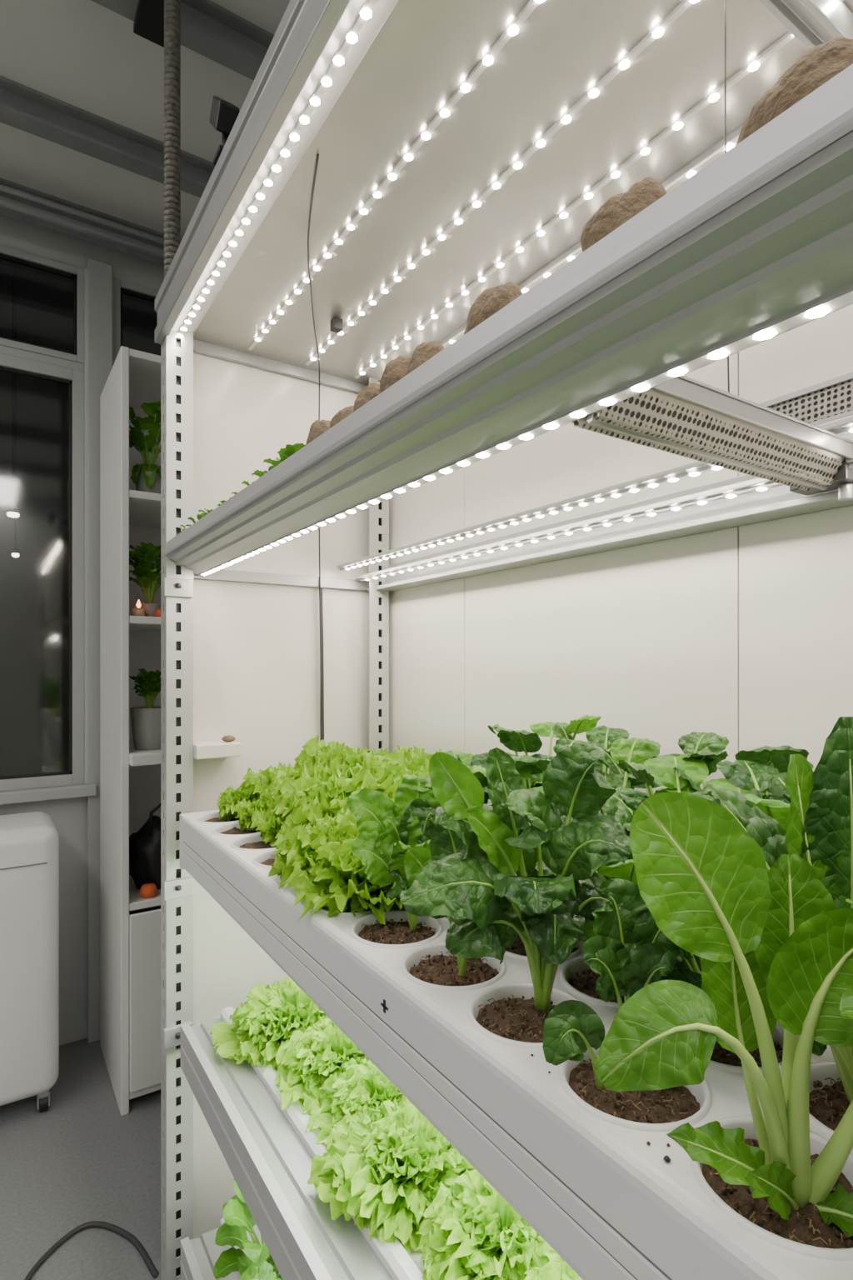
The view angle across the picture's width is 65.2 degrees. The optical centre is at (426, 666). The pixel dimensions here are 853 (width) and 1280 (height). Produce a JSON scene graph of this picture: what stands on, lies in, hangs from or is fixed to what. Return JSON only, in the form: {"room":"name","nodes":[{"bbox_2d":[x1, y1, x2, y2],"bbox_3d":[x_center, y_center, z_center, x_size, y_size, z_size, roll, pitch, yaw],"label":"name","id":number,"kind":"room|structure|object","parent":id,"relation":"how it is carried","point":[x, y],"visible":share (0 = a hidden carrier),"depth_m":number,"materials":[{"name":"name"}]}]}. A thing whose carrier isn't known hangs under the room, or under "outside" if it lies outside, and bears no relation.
{"room":"indoor vertical farm","nodes":[
{"label":"indoor vertical farm","id":0,"kind":"room"},
{"bbox_2d":[0,1038,160,1279],"bbox_3d":[-0.545,1.350,0.180,2.888,0.075,4.500,0,0,-33],"label":"floor","id":1,"kind":"structure","parent":0,"point":[66,1166],"depth_m":1.71,"materials":[{"name":"concrete"}]},
{"bbox_2d":[0,811,59,1112],"bbox_3d":[-1.407,0.891,1.927,0.589,0.844,0.303,0,0,-33],"label":"appliance","id":2,"kind":"object","parent":1,"relation":"on","point":[29,842],"visible":1,"depth_m":1.92,"materials":[{"name":"plastic"}]},
{"bbox_2d":[24,1220,158,1279],"bbox_3d":[-0.680,1.306,1.373,0.424,0.011,0.269,0,0,34],"label":"cable","id":3,"kind":"object","parent":1,"relation":"on","point":[120,1231],"visible":1,"depth_m":1.51,"materials":[{"name":"rubber"}]},
{"bbox_2d":[100,345,160,1115],"bbox_3d":[-0.822,0.188,2.228,0.428,2.250,0.472,0,0,-33],"label":"tall cabinet","id":4,"kind":"object","parent":1,"relation":"on","point":[130,777],"visible":0.45,"depth_m":2.06,"materials":[{"name":"white laminate"}]},
{"bbox_2d":[132,599,144,616],"bbox_3d":[-0.869,-0.176,2.013,0.036,0.052,0.036,0,0,-33],"label":"votive candle","id":5,"kind":"object","parent":4,"relation":"on","point":[137,611],"visible":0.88,"depth_m":2.00,"materials":[{"name":"wax"}]},
{"bbox_2d":[129,400,160,494],"bbox_3d":[-0.869,-0.668,2.078,0.169,0.293,0.162,0,0,-33],"label":"potted trailing plant","id":6,"kind":"object","parent":4,"relation":"on","point":[146,476],"visible":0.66,"depth_m":2.04,"materials":[{"name":"green plant"}]},
{"bbox_2d":[129,803,160,889],"bbox_3d":[-0.858,0.559,2.128,0.201,0.274,0.171,0,0,-33],"label":"bag","id":7,"kind":"object","parent":4,"relation":"on","point":[144,844],"visible":0.5,"depth_m":2.06,"materials":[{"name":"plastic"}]},
{"bbox_2d":[129,668,160,749],"bbox_3d":[-0.864,0.130,2.080,0.112,0.250,0.112,0,0,12],"label":"potted herb","id":8,"kind":"object","parent":4,"relation":"on","point":[146,721],"visible":0.92,"depth_m":2.04,"materials":[{"name":"ceramic"}]},
{"bbox_2d":[129,541,160,616],"bbox_3d":[-0.863,-0.268,2.082,0.149,0.236,0.151,0,0,17],"label":"potted leafy plant","id":9,"kind":"object","parent":4,"relation":"on","point":[146,572],"visible":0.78,"depth_m":2.04,"materials":[{"name":"green plant"}]},
{"bbox_2d":[139,883,157,898],"bbox_3d":[-0.843,0.677,2.021,0.052,0.038,0.052,0,0,-33],"label":"ball","id":10,"kind":"object","parent":4,"relation":"in","point":[147,890],"visible":1,"depth_m":2.00,"materials":[{"name":"fabric"}]},
{"bbox_2d":[155,609,160,616],"bbox_3d":[-0.818,-0.165,2.065,0.045,0.030,0.045,0,0,-33],"label":"fruit","id":11,"kind":"object","parent":4,"relation":"in","point":[157,613],"visible":0.26,"depth_m":2.05,"materials":[{"name":"orange food"}]},
{"bbox_2d":[154,0,852,1279],"bbox_3d":[0.166,0.274,0.789,0.566,2.078,1.840,0,0,-33],"label":"shelving rack","id":12,"kind":"object","parent":1,"relation":"on","point":[569,510],"visible":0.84,"depth_m":0.95,"materials":[{"name":"metal"}]},
{"bbox_2d":[185,514,204,526],"bbox_3d":[-0.427,-0.265,1.262,0.055,0.041,0.053,0,0,-33],"label":"plant","id":13,"kind":"object","parent":12,"relation":"on","point":[199,517],"visible":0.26,"depth_m":1.25,"materials":[{"name":"green plant"}]},
{"bbox_2d":[198,508,213,515],"bbox_3d":[-0.378,-0.264,1.191,0.056,0.039,0.056,0,0,11],"label":"plant","id":14,"kind":"object","parent":12,"relation":"on","point":[205,513],"visible":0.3,"depth_m":1.17,"materials":[{"name":"green plant"}]},
{"bbox_2d":[193,740,240,759],"bbox_3d":[-0.454,0.176,1.425,0.094,0.030,0.075,0,0,-33],"label":"wall ledge","id":15,"kind":"object","parent":12,"relation":"attached to","point":[215,748],"visible":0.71,"depth_m":1.40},
{"bbox_2d":[221,735,235,741],"bbox_3d":[-0.426,0.154,1.434,0.030,0.014,0.029,0,0,-33],"label":"seed pod","id":16,"kind":"object","parent":15,"relation":"on","point":[227,738],"visible":1,"depth_m":1.42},
{"bbox_2d":[209,95,239,165],"bbox_3d":[-0.304,-0.811,1.003,0.030,0.092,0.058,0,0,-33],"label":"camera","id":17,"kind":"object","parent":12,"relation":"attached to","point":[223,115],"visible":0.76,"depth_m":0.99,"materials":[{"name":"black plastic"}]},
{"bbox_2d":[180,1217,279,1279],"bbox_3d":[0.154,1.177,0.772,0.469,0.092,1.631,0,0,-33],"label":"tray","id":18,"kind":"object","parent":12,"relation":"on","point":[199,1256],"visible":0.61,"depth_m":1.30,"materials":[{"name":"plastic"}]},
{"bbox_2d":[214,1178,279,1279],"bbox_3d":[-0.292,1.049,1.229,0.206,0.187,0.211,0,0,-33],"label":"plant","id":19,"kind":"object","parent":18,"relation":"on","point":[237,1217],"visible":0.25,"depth_m":1.20,"materials":[{"name":"green plant"}]},
{"bbox_2d":[240,1259,282,1279],"bbox_3d":[-0.189,1.050,1.075,0.189,0.185,0.220,0,0,-33],"label":"plant","id":20,"kind":"object","parent":18,"relation":"on","point":[261,1270],"visible":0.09,"depth_m":1.10,"materials":[{"name":"green plant"}]},
{"bbox_2d":[251,465,274,482],"bbox_3d":[-0.223,-0.265,0.948,0.053,0.041,0.051,0,0,-14],"label":"plant","id":21,"kind":"object","parent":12,"relation":"on","point":[259,473],"visible":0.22,"depth_m":0.94,"materials":[{"name":"green plant"}]},
{"bbox_2d":[263,447,285,469],"bbox_3d":[-0.190,-0.267,0.900,0.057,0.044,0.066,0,0,11],"label":"plant","id":22,"kind":"object","parent":12,"relation":"on","point":[275,462],"visible":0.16,"depth_m":0.89,"materials":[{"name":"green plant"}]},
{"bbox_2d":[276,443,306,459],"bbox_3d":[-0.159,-0.267,0.866,0.064,0.045,0.059,0,0,-1],"label":"plant","id":23,"kind":"object","parent":12,"relation":"on","point":[290,449],"visible":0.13,"depth_m":0.84,"materials":[{"name":"green plant"}]},
{"bbox_2d":[180,1006,423,1279],"bbox_3d":[0.154,0.749,0.772,0.469,0.092,1.631,0,0,-33],"label":"tray","id":24,"kind":"object","parent":12,"relation":"on","point":[267,1148],"visible":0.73,"depth_m":0.97,"materials":[{"name":"plastic"}]},
{"bbox_2d":[209,975,326,1073],"bbox_3d":[-0.265,0.671,1.292,0.273,0.089,0.258,0,0,30],"label":"plant","id":25,"kind":"object","parent":24,"relation":"on","point":[265,1022],"visible":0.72,"depth_m":1.25,"materials":[{"name":"green plant"}]},
{"bbox_2d":[275,1015,369,1114],"bbox_3d":[-0.139,0.673,1.165,0.249,0.085,0.253,0,0,-16],"label":"plant","id":26,"kind":"object","parent":24,"relation":"on","point":[314,1053],"visible":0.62,"depth_m":1.13,"materials":[{"name":"green plant"}]},
{"bbox_2d":[305,1055,409,1149],"bbox_3d":[-0.065,0.677,1.051,0.226,0.077,0.230,0,0,13],"label":"plant","id":27,"kind":"object","parent":24,"relation":"on","point":[367,1087],"visible":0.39,"depth_m":1.04,"materials":[{"name":"green plant"}]},
{"bbox_2d":[306,1095,474,1253],"bbox_3d":[-0.035,0.671,0.931,0.244,0.086,0.238,0,0,16],"label":"plant","id":28,"kind":"object","parent":24,"relation":"on","point":[377,1171],"visible":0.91,"depth_m":0.88,"materials":[{"name":"green plant"}]},
{"bbox_2d":[422,1130,464,1169],"bbox_3d":[0.062,0.668,1.022,0.265,0.094,0.259,0,0,3],"label":"plant","id":29,"kind":"object","parent":24,"relation":"on","point":[437,1132],"visible":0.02,"depth_m":0.93,"materials":[{"name":"green plant"}]},
{"bbox_2d":[415,1168,555,1279],"bbox_3d":[0.097,0.677,0.806,0.221,0.076,0.233,0,0,5],"label":"plant","id":30,"kind":"object","parent":24,"relation":"on","point":[466,1230],"visible":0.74,"depth_m":0.78,"materials":[{"name":"green plant"}]},
{"bbox_2d":[499,1240,582,1279],"bbox_3d":[0.161,0.671,0.675,0.230,0.090,0.235,0,0,25],"label":"plant","id":31,"kind":"object","parent":24,"relation":"on","point":[552,1266],"visible":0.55,"depth_m":0.73,"materials":[{"name":"green plant"}]},
{"bbox_2d":[307,153,321,741],"bbox_3d":[-0.207,-0.207,1.247,0.023,0.984,0.688,0,0,-8],"label":"hanging cable","id":32,"kind":"object","parent":12,"relation":"hanging from","point":[317,154],"visible":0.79,"depth_m":1.45,"materials":[{"name":"rubber"}]},
{"bbox_2d":[305,419,330,444],"bbox_3d":[-0.127,-0.273,0.814,0.038,0.056,0.052,0,0,-33],"label":"root tuber","id":33,"kind":"object","parent":12,"relation":"on","point":[317,427],"visible":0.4,"depth_m":0.80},
{"bbox_2d":[319,587,324,740],"bbox_3d":[-0.250,0.049,1.588,0.012,0.473,0.013,0,0,-33],"label":"hanging cable","id":34,"kind":"object","parent":12,"relation":"hanging from","point":[322,599],"visible":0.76,"depth_m":1.59,"materials":[{"name":"rubber"}]},
{"bbox_2d":[330,316,342,333],"bbox_3d":[-0.182,-0.689,1.345,0.019,0.021,0.019,0,0,-33],"label":"clip","id":35,"kind":"object","parent":12,"relation":"attached to","point":[336,323],"visible":1,"depth_m":1.34,"materials":[{"name":"black plastic"}]},
{"bbox_2d":[330,405,354,428],"bbox_3d":[-0.089,-0.270,0.758,0.035,0.051,0.045,0,0,-33],"label":"root tuber","id":36,"kind":"object","parent":12,"relation":"on","point":[341,415],"visible":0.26,"depth_m":0.75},
{"bbox_2d":[353,382,380,411],"bbox_3d":[-0.055,-0.272,0.707,0.044,0.053,0.046,0,0,-17],"label":"root tuber","id":37,"kind":"object","parent":12,"relation":"on","point":[367,393],"visible":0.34,"depth_m":0.69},
{"bbox_2d":[380,355,411,392],"bbox_3d":[-0.025,-0.276,0.661,0.039,0.062,0.047,0,0,-33],"label":"root tuber","id":38,"kind":"object","parent":12,"relation":"on","point":[396,369],"visible":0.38,"depth_m":0.64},
{"bbox_2d":[407,340,444,374],"bbox_3d":[0.004,-0.273,0.616,0.040,0.055,0.047,0,0,-33],"label":"root tuber","id":39,"kind":"object","parent":12,"relation":"on","point":[423,352],"visible":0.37,"depth_m":0.60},
{"bbox_2d":[464,281,522,334],"bbox_3d":[0.056,-0.275,0.541,0.044,0.061,0.076,0,0,-15],"label":"root tuber","id":40,"kind":"object","parent":12,"relation":"on","point":[490,301],"visible":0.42,"depth_m":0.52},
{"bbox_2d":[180,809,852,1279],"bbox_3d":[0.171,0.343,0.752,0.480,0.106,1.683,0,0,-33],"label":"tray","id":41,"kind":"object","parent":12,"relation":"on","point":[573,1157],"visible":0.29,"depth_m":0.49,"materials":[{"name":"plastic"}]},
{"bbox_2d":[216,785,259,820],"bbox_3d":[-0.357,0.269,1.316,0.110,0.069,0.115,0,0,-22],"label":"plant","id":42,"kind":"object","parent":41,"relation":"on","point":[227,799],"visible":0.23,"depth_m":1.29,"materials":[{"name":"green plant"}]},
{"bbox_2d":[235,794,274,831],"bbox_3d":[-0.294,0.269,1.230,0.115,0.069,0.110,0,0,-20],"label":"plant","id":43,"kind":"object","parent":41,"relation":"on","point":[246,809],"visible":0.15,"depth_m":1.20,"materials":[{"name":"green plant"}]},
{"bbox_2d":[250,807,293,845],"bbox_3d":[-0.243,0.267,1.143,0.115,0.066,0.116,0,0,11],"label":"plant","id":44,"kind":"object","parent":41,"relation":"in","point":[268,822],"visible":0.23,"depth_m":1.11,"materials":[{"name":"green plant"}]},
{"bbox_2d":[237,765,309,797],"bbox_3d":[-0.290,0.250,1.358,0.182,0.100,0.167,0,0,-3],"label":"plant","id":45,"kind":"object","parent":41,"relation":"in","point":[257,782],"visible":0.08,"depth_m":1.33,"materials":[{"name":"green plant"}]},
{"bbox_2d":[258,774,313,811],"bbox_3d":[-0.236,0.255,1.264,0.190,0.101,0.183,0,0,-37],"label":"plant","id":46,"kind":"object","parent":41,"relation":"in","point":[271,788],"visible":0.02,"depth_m":1.25,"materials":[{"name":"green plant"}]},
{"bbox_2d":[275,814,313,846],"bbox_3d":[-0.185,0.267,1.044,0.116,0.066,0.115,0,0,32],"label":"plant","id":47,"kind":"object","parent":41,"relation":"on","point":[286,828],"visible":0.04,"depth_m":1.05,"materials":[{"name":"green plant"}]},
{"bbox_2d":[268,814,358,889],"bbox_3d":[-0.126,0.257,0.942,0.180,0.087,0.196,0,0,27],"label":"plant","id":48,"kind":"object","parent":41,"relation":"on","point":[299,847],"visible":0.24,"depth_m":0.90,"materials":[{"name":"green plant"}]},
{"bbox_2d":[267,735,373,784],"bbox_3d":[-0.181,0.224,1.414,0.255,0.154,0.275,0,0,16],"label":"plant","id":49,"kind":"object","parent":41,"relation":"in","point":[307,756],"visible":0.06,"depth_m":1.40,"materials":[{"name":"green plant"}]},
{"bbox_2d":[268,775,374,819],"bbox_3d":[-0.174,0.246,1.169,0.204,0.106,0.213,0,0,-3],"label":"plant","id":50,"kind":"object","parent":41,"relation":"in","point":[287,797],"visible":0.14,"depth_m":1.15,"materials":[{"name":"green plant"}]},
{"bbox_2d":[293,782,358,827],"bbox_3d":[-0.120,0.249,1.087,0.197,0.101,0.198,0,0,-19],"label":"plant","id":51,"kind":"object","parent":41,"relation":"in","point":[311,810],"visible":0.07,"depth_m":1.05,"materials":[{"name":"green plant"}]},
{"bbox_2d":[284,831,402,924],"bbox_3d":[-0.077,0.254,0.842,0.192,0.093,0.208,0,0,-41],"label":"plant","id":52,"kind":"object","parent":41,"relation":"on","point":[341,884],"visible":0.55,"depth_m":0.80,"materials":[{"name":"green plant"}]},
{"bbox_2d":[301,746,422,791],"bbox_3d":[-0.130,0.230,1.319,0.276,0.138,0.264,0,0,-9],"label":"plant","id":53,"kind":"object","parent":41,"relation":"in","point":[364,758],"visible":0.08,"depth_m":1.27,"materials":[{"name":"green plant"}]},
{"bbox_2d":[329,798,394,836],"bbox_3d":[-0.049,0.246,0.991,0.197,0.109,0.181,0,0,27],"label":"plant","id":54,"kind":"object","parent":41,"relation":"in","point":[340,817],"visible":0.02,"depth_m":0.96,"materials":[{"name":"green plant"}]},
{"bbox_2d":[324,751,429,797],"bbox_3d":[-0.079,0.233,1.249,0.259,0.132,0.257,0,0,-40],"label":"plant","id":55,"kind":"object","parent":41,"relation":"in","point":[350,783],"visible":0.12,"depth_m":1.19,"materials":[{"name":"green plant"}]},
{"bbox_2d":[358,745,409,760],"bbox_3d":[-0.116,0.242,1.478,0.242,0.129,0.233,0,0,-14],"label":"plant","id":56,"kind":"object","parent":41,"relation":"in","point":[373,752],"visible":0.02,"depth_m":1.53,"materials":[{"name":"green plant"}]},
{"bbox_2d":[348,767,429,799],"bbox_3d":[-0.026,0.237,1.139,0.240,0.125,0.250,0,0,13],"label":"plant","id":57,"kind":"object","parent":41,"relation":"in","point":[390,792],"visible":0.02,"depth_m":1.15,"materials":[{"name":"green plant"}]},
{"bbox_2d":[346,775,440,932],"bbox_3d":[-0.017,0.214,0.743,0.146,0.176,0.063,0,0,-5],"label":"plant","id":58,"kind":"object","parent":41,"relation":"on","point":[387,829],"visible":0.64,"depth_m":0.75,"materials":[{"name":"green plant"}]},
{"bbox_2d":[383,748,432,774],"bbox_3d":[0.015,0.230,1.292,0.253,0.139,0.232,0,0,8],"label":"plant","id":59,"kind":"object","parent":41,"relation":"in","point":[416,762],"visible":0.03,"depth_m":1.28,"materials":[{"name":"green plant"}]},
{"bbox_2d":[380,744,441,766],"bbox_3d":[-0.038,0.236,1.390,0.256,0.141,0.268,0,0,35],"label":"plant","id":60,"kind":"object","parent":41,"relation":"in","point":[408,752],"visible":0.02,"depth_m":1.41,"materials":[{"name":"green plant"}]},
{"bbox_2d":[404,819,466,976],"bbox_3d":[0.026,0.220,0.636,0.094,0.166,0.035,0,0,-3],"label":"plant","id":61,"kind":"object","parent":41,"relation":"on","point":[444,842],"visible":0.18,"depth_m":0.64,"materials":[{"name":"green plant"}]},
{"bbox_2d":[430,764,537,804],"bbox_3d":[0.063,0.208,0.799,0.177,0.189,0.165,0,0,-33],"label":"plant","id":62,"kind":"object","parent":41,"relation":"on","point":[526,772],"visible":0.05,"depth_m":0.81,"materials":[{"name":"green plant"}]},
{"bbox_2d":[425,750,544,793],"bbox_3d":[0.090,0.213,0.953,0.201,0.178,0.180,0,0,25],"label":"plant","id":63,"kind":"object","parent":41,"relation":"on","point":[469,760],"visible":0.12,"depth_m":1.01,"materials":[{"name":"green plant"}]},
{"bbox_2d":[399,744,631,1010],"bbox_3d":[0.078,0.184,0.556,0.192,0.236,0.093,0,0,8],"label":"plant","id":64,"kind":"object","parent":41,"relation":"on","point":[480,887],"visible":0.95,"depth_m":0.56,"materials":[{"name":"green plant"}]},
{"bbox_2d":[470,738,591,794],"bbox_3d":[0.140,0.201,0.859,0.183,0.203,0.174,0,0,-12],"label":"plant","id":65,"kind":"object","parent":41,"relation":"on","point":[542,762],"visible":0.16,"depth_m":0.86,"materials":[{"name":"green plant"}]},
{"bbox_2d":[487,799,598,901],"bbox_3d":[0.115,0.222,0.717,0.152,0.162,0.145,0,0,14],"label":"plant","id":66,"kind":"object","parent":41,"relation":"on","point":[530,858],"visible":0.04,"depth_m":0.68,"materials":[{"name":"green plant"}]},
{"bbox_2d":[487,715,600,788],"bbox_3d":[0.182,0.185,1.016,0.209,0.235,0.204,0,0,14],"label":"plant","id":67,"kind":"object","parent":41,"relation":"on","point":[524,741],"visible":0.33,"depth_m":0.97,"materials":[{"name":"green plant"}]},
{"bbox_2d":[535,835,639,943],"bbox_3d":[0.180,0.223,0.620,0.135,0.158,0.138,0,0,34],"label":"plant","id":68,"kind":"object","parent":41,"relation":"on","point":[617,869],"visible":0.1,"depth_m":0.59,"materials":[{"name":"green plant"}]},
{"bbox_2d":[520,737,660,869],"bbox_3d":[0.199,0.195,0.767,0.190,0.216,0.170,0,0,-33],"label":"plant","id":69,"kind":"object","parent":41,"relation":"on","point":[635,750],"visible":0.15,"depth_m":0.81,"materials":[{"name":"green plant"}]},
{"bbox_2d":[542,722,645,814],"bbox_3d":[0.243,0.192,0.920,0.192,0.221,0.209,0,0,-33],"label":"plant","id":70,"kind":"object","parent":41,"relation":"on","point":[604,736],"visible":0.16,"depth_m":0.98,"materials":[{"name":"green plant"}]},
{"bbox_2d":[542,878,702,1089],"bbox_3d":[0.142,0.232,0.480,0.137,0.142,0.054,0,0,-15],"label":"plant","id":71,"kind":"object","parent":41,"relation":"on","point":[628,950],"visible":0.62,"depth_m":0.48,"materials":[{"name":"green plant"}]},
{"bbox_2d":[530,1053,714,1200],"bbox_3d":[0.123,0.291,0.435,0.015,0.003,0.160,0,0,-31],"label":"crumbs","id":72,"kind":"object","parent":41,"relation":"on","point":[667,1158],"visible":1,"depth_m":0.39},
{"bbox_2d":[590,731,729,798],"bbox_3d":[0.293,0.194,0.827,0.184,0.218,0.212,0,0,-33],"label":"plant","id":73,"kind":"object","parent":41,"relation":"on","point":[707,747],"visible":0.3,"depth_m":0.83,"materials":[{"name":"green plant"}]},
{"bbox_2d":[639,890,719,1044],"bbox_3d":[0.232,0.221,0.525,0.149,0.163,0.146,0,0,18],"label":"plant","id":74,"kind":"object","parent":41,"relation":"on","point":[691,962],"visible":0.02,"depth_m":0.53,"materials":[{"name":"green plant"}]},
{"bbox_2d":[601,754,768,839],"bbox_3d":[0.263,0.197,0.689,0.179,0.210,0.179,0,0,35],"label":"plant","id":75,"kind":"object","parent":41,"relation":"on","point":[619,807],"visible":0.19,"depth_m":0.74,"materials":[{"name":"green plant"}]},
{"bbox_2d":[595,791,852,1236],"bbox_3d":[0.190,0.188,0.377,0.194,0.235,0.073,0,0,-1],"label":"plant","id":76,"kind":"object","parent":41,"relation":"on","point":[775,945],"visible":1,"depth_m":0.37,"materials":[{"name":"green plant"}]},
{"bbox_2d":[674,745,814,802],"bbox_3d":[0.349,0.190,0.740,0.203,0.224,0.204,0,0,-33],"label":"plant","id":77,"kind":"object","parent":41,"relation":"on","point":[779,756],"visible":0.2,"depth_m":0.68,"materials":[{"name":"green plant"}]},
{"bbox_2d":[717,759,790,831],"bbox_3d":[0.329,0.199,0.584,0.191,0.208,0.204,0,0,-33],"label":"plant","id":78,"kind":"object","parent":41,"relation":"on","point":[749,775],"visible":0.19,"depth_m":0.66,"materials":[{"name":"green plant"}]},
{"bbox_2d":[702,716,852,1104],"bbox_3d":[0.256,0.168,0.451,0.187,0.271,0.102,0,0,-1],"label":"plant","id":79,"kind":"object","parent":41,"relation":"on","point":[820,831],"visible":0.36,"depth_m":0.44,"materials":[{"name":"green plant"}]},
{"bbox_2d":[766,772,790,801],"bbox_3d":[0.424,0.205,0.647,0.195,0.195,0.206,0,0,7],"label":"plant","id":80,"kind":"object","parent":41,"relation":"on","point":[780,787],"visible":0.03,"depth_m":0.70,"materials":[{"name":"green plant"}]},
{"bbox_2d":[839,898,852,1019],"bbox_3d":[0.262,0.210,0.286,0.151,0.186,0.151,0,0,-33],"label":"plant","id":81,"kind":"object","parent":41,"relation":"on","point":[846,1007],"visible":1,"depth_m":0.33,"materials":[{"name":"green plant"}]},
{"bbox_2d":[580,177,666,252],"bbox_3d":[0.130,-0.276,0.431,0.042,0.062,0.064,0,0,-33],"label":"root tuber","id":82,"kind":"object","parent":12,"relation":"on","point":[619,208],"visible":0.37,"depth_m":0.41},
{"bbox_2d":[724,0,729,392],"bbox_3d":[0.305,-0.468,0.676,0.009,0.467,0.002,0,0,-33],"label":"wire","id":83,"kind":"object","parent":12,"relation":"on","point":[725,1],"visible":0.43,"depth_m":0.67,"materials":[{"name":"rubber"}]},
{"bbox_2d":[736,36,852,144],"bbox_3d":[0.193,-0.275,0.336,0.044,0.060,0.070,0,0,-33],"label":"root tuber","id":84,"kind":"object","parent":12,"relation":"on","point":[819,64],"visible":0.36,"depth_m":0.32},
{"bbox_2d":[0,214,164,1045],"bbox_3d":[-1.758,-0.120,2.027,2.888,2.865,0.112,0,0,-33],"label":"wall","id":85,"kind":"structure","parent":0,"point":[69,816],"depth_m":2.33,"materials":[{"name":"paint"}]},
{"bbox_2d":[0,365,72,779],"bbox_3d":[-1.565,-0.311,2.126,0.769,1.372,0.022,0,0,-33],"label":"gasket","id":86,"kind":"object","parent":85,"relation":"attached to","point":[4,369],"visible":1,"depth_m":2.32,"materials":[{"name":"black plastic"}]},
{"bbox_2d":[0,253,77,354],"bbox_3d":[-1.565,-1.230,2.126,0.799,0.285,0.022,0,0,-33],"label":"gasket","id":87,"kind":"object","parent":85,"relation":"attached to","point":[3,257],"visible":0.83,"depth_m":2.31,"materials":[{"name":"black plastic"}]},
{"bbox_2d":[0,353,84,791],"bbox_3d":[-1.568,-0.311,2.131,0.844,1.448,0.056,0,0,-33],"label":"frame","id":88,"kind":"object","parent":85,"relation":"attached to","point":[77,377],"visible":0.9,"depth_m":2.33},
{"bbox_2d":[0,245,84,364],"bbox_3d":[-1.568,-1.230,2.131,0.844,0.330,0.056,0,0,-33],"label":"frame","id":89,"kind":"object","parent":85,"relation":"attached to","point":[79,272],"visible":0.64,"depth_m":2.30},
{"bbox_2d":[0,345,96,804],"bbox_3d":[-1.856,-0.307,1.917,1.628,1.515,0.098,0,0,-33],"label":"trim","id":90,"kind":"structure","parent":85,"relation":"attached to","point":[81,790],"depth_m":2.25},
{"bbox_2d":[0,177,181,264],"bbox_3d":[-1.698,-1.514,1.936,2.738,0.077,0.075,0,0,-33],"label":"molding","id":91,"kind":"structure","parent":85,"relation":"attached to","point":[3,211],"depth_m":2.27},
{"bbox_2d":[87,258,112,1043],"bbox_3d":[-1.151,-0.056,2.349,0.079,2.738,0.015,0,0,-33],"label":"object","id":92,"kind":"structure","parent":85,"relation":"attached to","point":[99,273],"depth_m":2.33,"materials":[{"name":"metal"}]},
{"bbox_2d":[114,278,158,361],"bbox_3d":[-0.933,-1.208,2.548,0.488,0.375,0.056,0,0,-33],"label":"frame","id":93,"kind":"object","parent":85,"relation":"attached to","point":[118,283],"visible":0.16,"depth_m":2.40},
{"bbox_2d":[120,287,155,345],"bbox_3d":[-0.930,-1.208,2.543,0.442,0.330,0.022,0,0,-33],"label":"gasket","id":94,"kind":"object","parent":85,"relation":"attached to","point":[123,291],"visible":0.18,"depth_m":2.44,"materials":[{"name":"black plastic"}]},
{"bbox_2d":[0,0,289,239],"bbox_3d":[-0.545,-1.590,0.180,2.888,0.075,4.500,0,0,-33],"label":"ceiling","id":95,"kind":"structure","parent":0,"point":[86,55],"depth_m":1.79,"materials":[{"name":"paint"}]},
{"bbox_2d":[0,75,214,197],"bbox_3d":[-1.459,-1.514,1.572,2.738,0.077,0.075,0,0,-33],"label":"ceiling beam","id":96,"kind":"structure","parent":95,"relation":"attached to","point":[23,107],"depth_m":1.89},
{"bbox_2d":[133,0,180,278],"bbox_3d":[-0.582,-1.122,1.453,0.068,0.714,0.232,0,0,-33],"label":"suspension rod","id":97,"kind":"object","parent":95,"relation":"hanging from","point":[158,22],"visible":0.88,"depth_m":1.37,"materials":[{"name":"metal"}]},
{"bbox_2d":[90,0,274,80],"bbox_3d":[-1.183,-1.514,1.152,2.738,0.077,0.075,0,0,-33],"label":"ceiling beam","id":98,"kind":"structure","parent":95,"relation":"attached to","point":[208,29],"depth_m":1.59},
{"bbox_2d":[130,706,160,749],"bbox_3d":[-0.864,0.191,2.080,0.112,0.128,0.112,0,0,-33],"label":"pot","id":99,"kind":"object","parent":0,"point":[146,721],"depth_m":2.04,"materials":[{"name":"ceramic"}]},
{"bbox_3d":[0.631,-0.120,0.953,0.075,2.865,4.350,0,0,-33],"label":"wall","id":100,"kind":"structure","parent":0,"visible":0},
{"bbox_2d":[0,184,164,258],"bbox_3d":[-1.638,-1.452,1.844,2.738,0.038,0.068,0,0,-33],"label":"conduit","id":101,"kind":"object","parent":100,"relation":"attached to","point":[6,202],"visible":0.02,"depth_m":2.17,"materials":[{"name":"metal"}]},
{"label":"outside","id":102,"kind":"structure","parent":0,"visible":0},
{"bbox_3d":[-2.335,1.425,2.872,5.250,0.075,1.935,0,0,-33],"label":"ground","id":103,"kind":"structure","parent":102,"visible":0},
{"bbox_2d":[0,260,160,775],"bbox_3d":[-2.887,-0.506,3.712,5.250,3.788,0.075,0,0,-33],"label":"window pane","id":104,"kind":"object","parent":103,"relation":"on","point":[34,583],"depth_m":4.02,"materials":[{"name":"glass"}]},
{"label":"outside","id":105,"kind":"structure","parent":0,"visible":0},
{"bbox_2d":[5,263,19,517],"bbox_3d":[-1.977,-1.519,3.188,0.058,1.612,0.058,0,0,-33],"label":"pendant lamp","id":106,"kind":"object","parent":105,"point":[12,511],"visible":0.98,"depth_m":3.19,"materials":[{"name":"white"}]},
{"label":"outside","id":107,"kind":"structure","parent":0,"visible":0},
{"bbox_2d":[11,264,19,557],"bbox_3d":[-2.206,-1.455,3.576,0.039,1.740,0.039,0,0,-33],"label":"pendant lamp","id":108,"kind":"object","parent":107,"point":[15,552],"visible":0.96,"depth_m":3.57,"materials":[{"name":"white"}]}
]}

